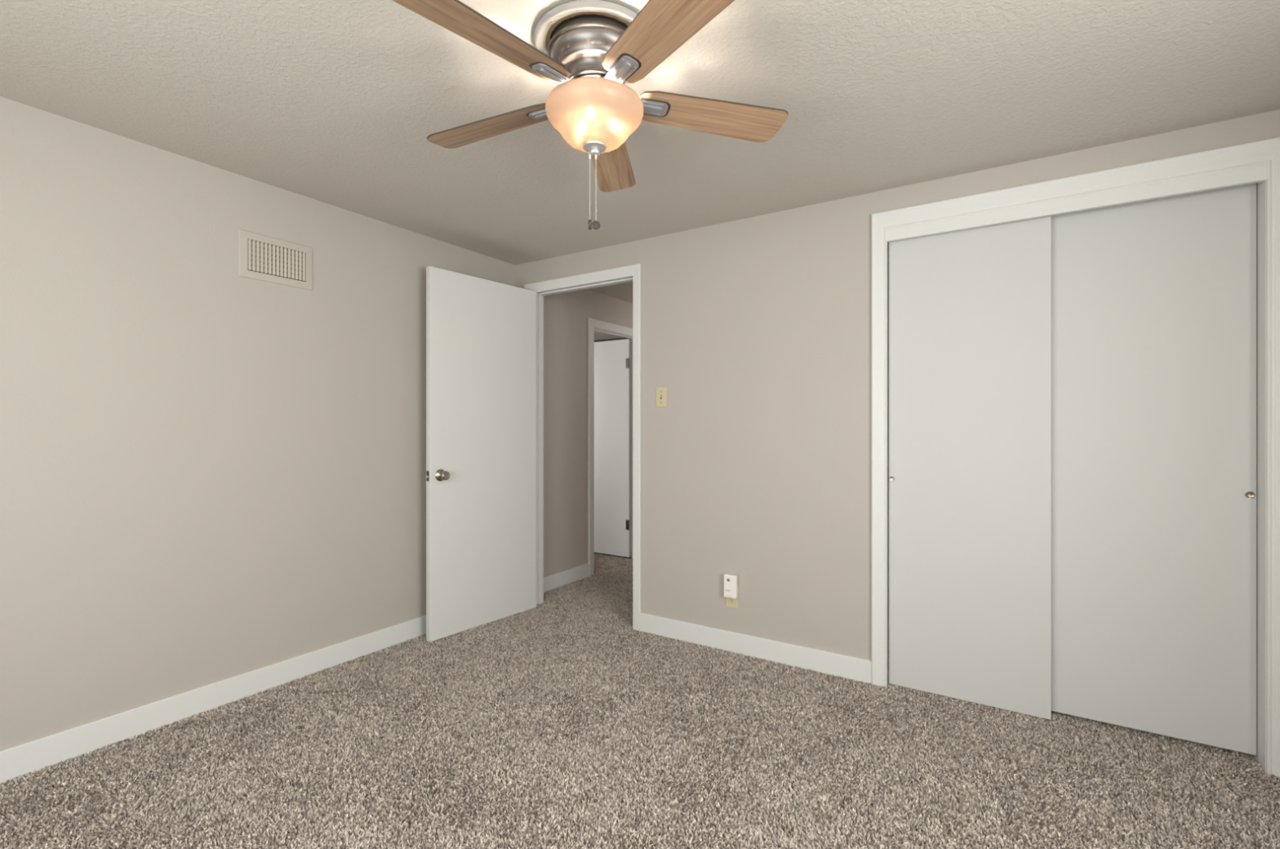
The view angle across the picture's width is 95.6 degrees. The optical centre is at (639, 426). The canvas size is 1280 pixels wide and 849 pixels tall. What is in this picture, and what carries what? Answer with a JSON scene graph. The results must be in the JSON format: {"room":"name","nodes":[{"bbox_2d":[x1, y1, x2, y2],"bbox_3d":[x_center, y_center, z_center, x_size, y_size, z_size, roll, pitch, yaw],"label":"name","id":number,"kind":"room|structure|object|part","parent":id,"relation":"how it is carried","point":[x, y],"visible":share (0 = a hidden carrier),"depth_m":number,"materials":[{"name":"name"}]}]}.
{"room":"empty bedroom","nodes":[
{"label":"empty bedroom","id":0,"kind":"room"},
{"bbox_2d":[0,96,632,751],"bbox_3d":[-1.028,-0.017,3.707,0.090,2.410,6.750,0,0,33],"label":"wall","id":1,"kind":"structure","parent":0,"point":[210,473],"depth_m":2.39,"materials":[{"name":"beige paint"}]},
{"bbox_2d":[0,614,426,782],"bbox_3d":[-1.802,1.133,2.421,0.013,0.110,3.549,0,0,33],"label":"baseboard","id":2,"kind":"structure","parent":1,"relation":"attached to","point":[34,755],"depth_m":2.35,"materials":[{"name":"white paint"}]},
{"bbox_2d":[238,228,312,290],"bbox_3d":[-1.655,-0.755,2.652,0.008,0.206,0.314,0,0,33],"label":"air vent","id":3,"kind":"object","parent":1,"relation":"in","point":[277,261],"visible":1,"depth_m":2.64,"materials":[{"name":"metal"}]},
{"bbox_3d":[-1.657,-0.809,2.653,0.001,0.018,0.246,0,0,33],"label":"damper blade","id":4,"kind":"part","parent":3,"relation":"part of","materials":[{"name":"metal"}]},
{"bbox_3d":[-1.657,-0.787,2.653,0.001,0.018,0.246,0,0,33],"label":"damper blade","id":5,"kind":"part","parent":3,"relation":"part of","materials":[{"name":"metal"}]},
{"bbox_3d":[-1.657,-0.766,2.653,0.001,0.018,0.246,0,0,33],"label":"damper blade","id":6,"kind":"part","parent":3,"relation":"part of","materials":[{"name":"metal"}]},
{"bbox_3d":[-1.657,-0.744,2.653,0.001,0.018,0.246,0,0,33],"label":"damper blade","id":7,"kind":"part","parent":3,"relation":"part of","materials":[{"name":"metal"}]},
{"bbox_3d":[-1.657,-0.722,2.653,0.001,0.018,0.246,0,0,33],"label":"damper blade","id":8,"kind":"part","parent":3,"relation":"part of","materials":[{"name":"metal"}]},
{"bbox_3d":[-1.657,-0.701,2.653,0.001,0.018,0.246,0,0,33],"label":"damper blade","id":9,"kind":"part","parent":3,"relation":"part of","materials":[{"name":"metal"}]},
{"bbox_2d":[543,563,589,592],"bbox_3d":[-0.591,1.133,4.287,0.013,0.110,0.682,0,0,33],"label":"baseboard","id":10,"kind":"structure","parent":1,"relation":"attached to","point":[567,576],"depth_m":4.33,"materials":[{"name":"white paint"}]},
{"bbox_2d":[587,317,632,576],"bbox_3d":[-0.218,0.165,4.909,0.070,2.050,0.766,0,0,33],"label":"door frame","id":11,"kind":"structure","parent":1,"relation":"attached to","point":[593,324],"depth_m":4.60,"materials":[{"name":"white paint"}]},
{"bbox_2d":[594,338,631,557],"bbox_3d":[-0.341,0.194,5.336,0.604,1.945,0.043,0,0,33],"label":"door","id":12,"kind":"structure","parent":1,"relation":"in","point":[612,358],"depth_m":5.26,"materials":[{"name":"white paint"}]},
{"bbox_2d":[0,0,1279,340],"bbox_3d":[-0.355,-1.169,3.330,6.650,0.227,6.850,0,0,33],"label":"ceiling","id":13,"kind":"structure","parent":0,"point":[337,103],"depth_m":1.88,"materials":[{"name":"beige paint"}]},
{"bbox_2d":[533,0,637,56],"bbox_3d":[-0.128,-1.071,1.637,0.337,0.016,0.337,0,0,33],"label":"ceiling medallion","id":14,"kind":"object","parent":13,"relation":"attached to","point":[544,30],"visible":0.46,"depth_m":1.51,"materials":[{"name":"paint"}]},
{"bbox_2d":[392,0,788,230],"bbox_3d":[-0.157,-0.812,1.633,1.095,0.519,1.092,0,0,33],"label":"ceiling fan","id":15,"kind":"object","parent":14,"relation":"hanging from","point":[591,59],"visible":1,"depth_m":1.54,"materials":[{"name":"brown wood"}]},
{"bbox_3d":[-0.354,-0.921,1.373,0.138,0.006,0.445,15,11,39],"label":"blade","id":16,"kind":"part","parent":15,"relation":"part of","materials":[{"name":"brown wood"}]},
{"bbox_3d":[-0.448,-0.914,1.771,0.445,0.006,0.138,-3,10,23],"label":"blade","id":17,"kind":"part","parent":15,"relation":"part of","materials":[{"name":"brown wood"}]},
{"bbox_3d":[-0.141,-0.672,1.627,0.006,0.184,0.006,0,0,33],"label":"pull chain","id":18,"kind":"part","parent":15,"relation":"part of","materials":[{"name":"silver metal"}]},
{"bbox_3d":[-0.128,-0.850,1.637,0.275,0.124,0.275,0,0,33],"label":"lamp shade","id":19,"kind":"part","parent":15,"relation":"part of","materials":[{"name":"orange glass"}]},
{"bbox_3d":[-0.099,-0.912,1.983,0.138,0.006,0.445,-12,-4,4],"label":"blade","id":20,"kind":"part","parent":15,"relation":"part of","materials":[{"name":"brown wood"}]},
{"bbox_3d":[0.053,-0.922,1.340,0.138,0.006,0.445,15,-6,-31],"label":"blade","id":21,"kind":"part","parent":15,"relation":"part of","materials":[{"name":"brown wood"}]},
{"bbox_3d":[0.211,-0.916,1.717,0.445,0.006,0.138,2,-14,-13],"label":"blade","id":22,"kind":"part","parent":15,"relation":"part of","materials":[{"name":"brown wood"}]},
{"bbox_2d":[0,524,1279,848],"bbox_3d":[-0.355,1.228,3.330,6.650,0.080,6.850,0,0,33],"label":"floor","id":23,"kind":"structure","parent":0,"point":[282,786],"depth_m":1.90,"materials":[{"name":"beige carpet"}]},
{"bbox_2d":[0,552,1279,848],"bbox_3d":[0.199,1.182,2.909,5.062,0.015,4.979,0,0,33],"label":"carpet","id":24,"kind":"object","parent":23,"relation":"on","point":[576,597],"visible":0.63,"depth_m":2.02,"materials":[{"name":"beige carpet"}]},
{"bbox_2d":[515,109,1279,660],"bbox_3d":[0.841,-0.017,2.877,3.950,2.410,0.092,0,0,33],"label":"wall","id":25,"kind":"structure","parent":0,"point":[756,466],"depth_m":2.93,"materials":[{"name":"beige paint"}]},
{"bbox_2d":[425,266,536,641],"bbox_3d":[-0.908,0.151,3.480,0.098,2.062,0.796,0,0,37],"label":"door","id":26,"kind":"structure","parent":25,"relation":"in","point":[481,476],"depth_m":3.43,"materials":[{"name":"white paint"}]},
{"bbox_3d":[-1.166,0.273,3.191,0.025,0.056,0.002,0,0,38],"label":"latch plate","id":27,"kind":"part","parent":26,"relation":"part of","materials":[{"name":"grey metal"}]},
{"bbox_3d":[-1.087,0.272,3.213,0.061,0.067,0.067,0,0,38],"label":"knob","id":28,"kind":"part","parent":26,"relation":"part of","materials":[{"name":"silver metal"}]},
{"bbox_2d":[524,263,640,631],"bbox_3d":[-0.349,0.124,3.650,0.925,2.132,0.122,0,0,33],"label":"door frame","id":29,"kind":"structure","parent":25,"relation":"attached to","point":[628,273],"depth_m":3.48,"materials":[{"name":"white paint"}]},
{"bbox_2d":[656,386,666,407],"bbox_3d":[0.118,-0.166,3.282,0.068,0.113,0.015,0,0,33],"label":"light switch","id":30,"kind":"object","parent":25,"relation":"attached to","point":[661,392],"visible":1,"depth_m":3.28,"materials":[{"name":"beige plastic"}]},
{"bbox_2d":[724,573,737,599],"bbox_3d":[0.475,0.836,3.036,0.070,0.120,0.029,0,0,33],"label":"plug","id":31,"kind":"object","parent":25,"relation":"attached to","point":[731,581],"visible":1,"depth_m":3.02,"materials":[{"name":"white plastic"}]},
{"bbox_2d":[725,597,737,608],"bbox_3d":[0.484,0.896,3.050,0.070,0.115,0.008,0,0,33],"label":"wall outlet","id":32,"kind":"object","parent":25,"relation":"attached to","point":[730,602],"visible":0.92,"depth_m":3.05,"materials":[{"name":"beige plastic"}]},
{"bbox_2d":[728,598,734,603],"bbox_3d":[0.482,0.916,3.047,0.033,0.027,0.002,0,0,33],"label":"socket","id":33,"kind":"object","parent":32,"relation":"attached to","point":[731,600],"depth_m":3.05,"materials":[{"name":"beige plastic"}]},
{"bbox_2d":[640,612,871,684],"bbox_3d":[0.533,1.133,3.014,1.270,0.110,0.013,0,0,33],"label":"baseboard","id":34,"kind":"structure","parent":25,"relation":"attached to","point":[845,666],"depth_m":2.95,"materials":[{"name":"white paint"}]},
{"bbox_2d":[888,216,1051,719],"bbox_3d":[1.405,0.154,2.510,0.608,2.052,0.034,0,0,33],"label":"door","id":35,"kind":"structure","parent":25,"relation":"in","point":[970,310],"depth_m":2.48,"materials":[{"name":"white paint"}]},
{"bbox_2d":[871,136,1279,778],"bbox_3d":[1.659,0.108,2.352,1.340,2.165,0.142,0,0,33],"label":"door frame","id":36,"kind":"structure","parent":25,"relation":"attached to","point":[1258,162],"depth_m":2.13,"materials":[{"name":"white paint"}]},
{"bbox_2d":[1051,182,1256,755],"bbox_3d":[1.914,0.145,2.233,0.640,2.033,0.034,0,0,33],"label":"door","id":37,"kind":"structure","parent":25,"relation":"in","point":[1153,302],"depth_m":2.19,"materials":[{"name":"white paint"}]},
{"bbox_3d":[2.160,0.244,2.054,0.026,0.026,0.002,0,0,33],"label":"finger pull","id":38,"kind":"part","parent":37,"relation":"part of","materials":[{"name":"silver metal"}]}
]}

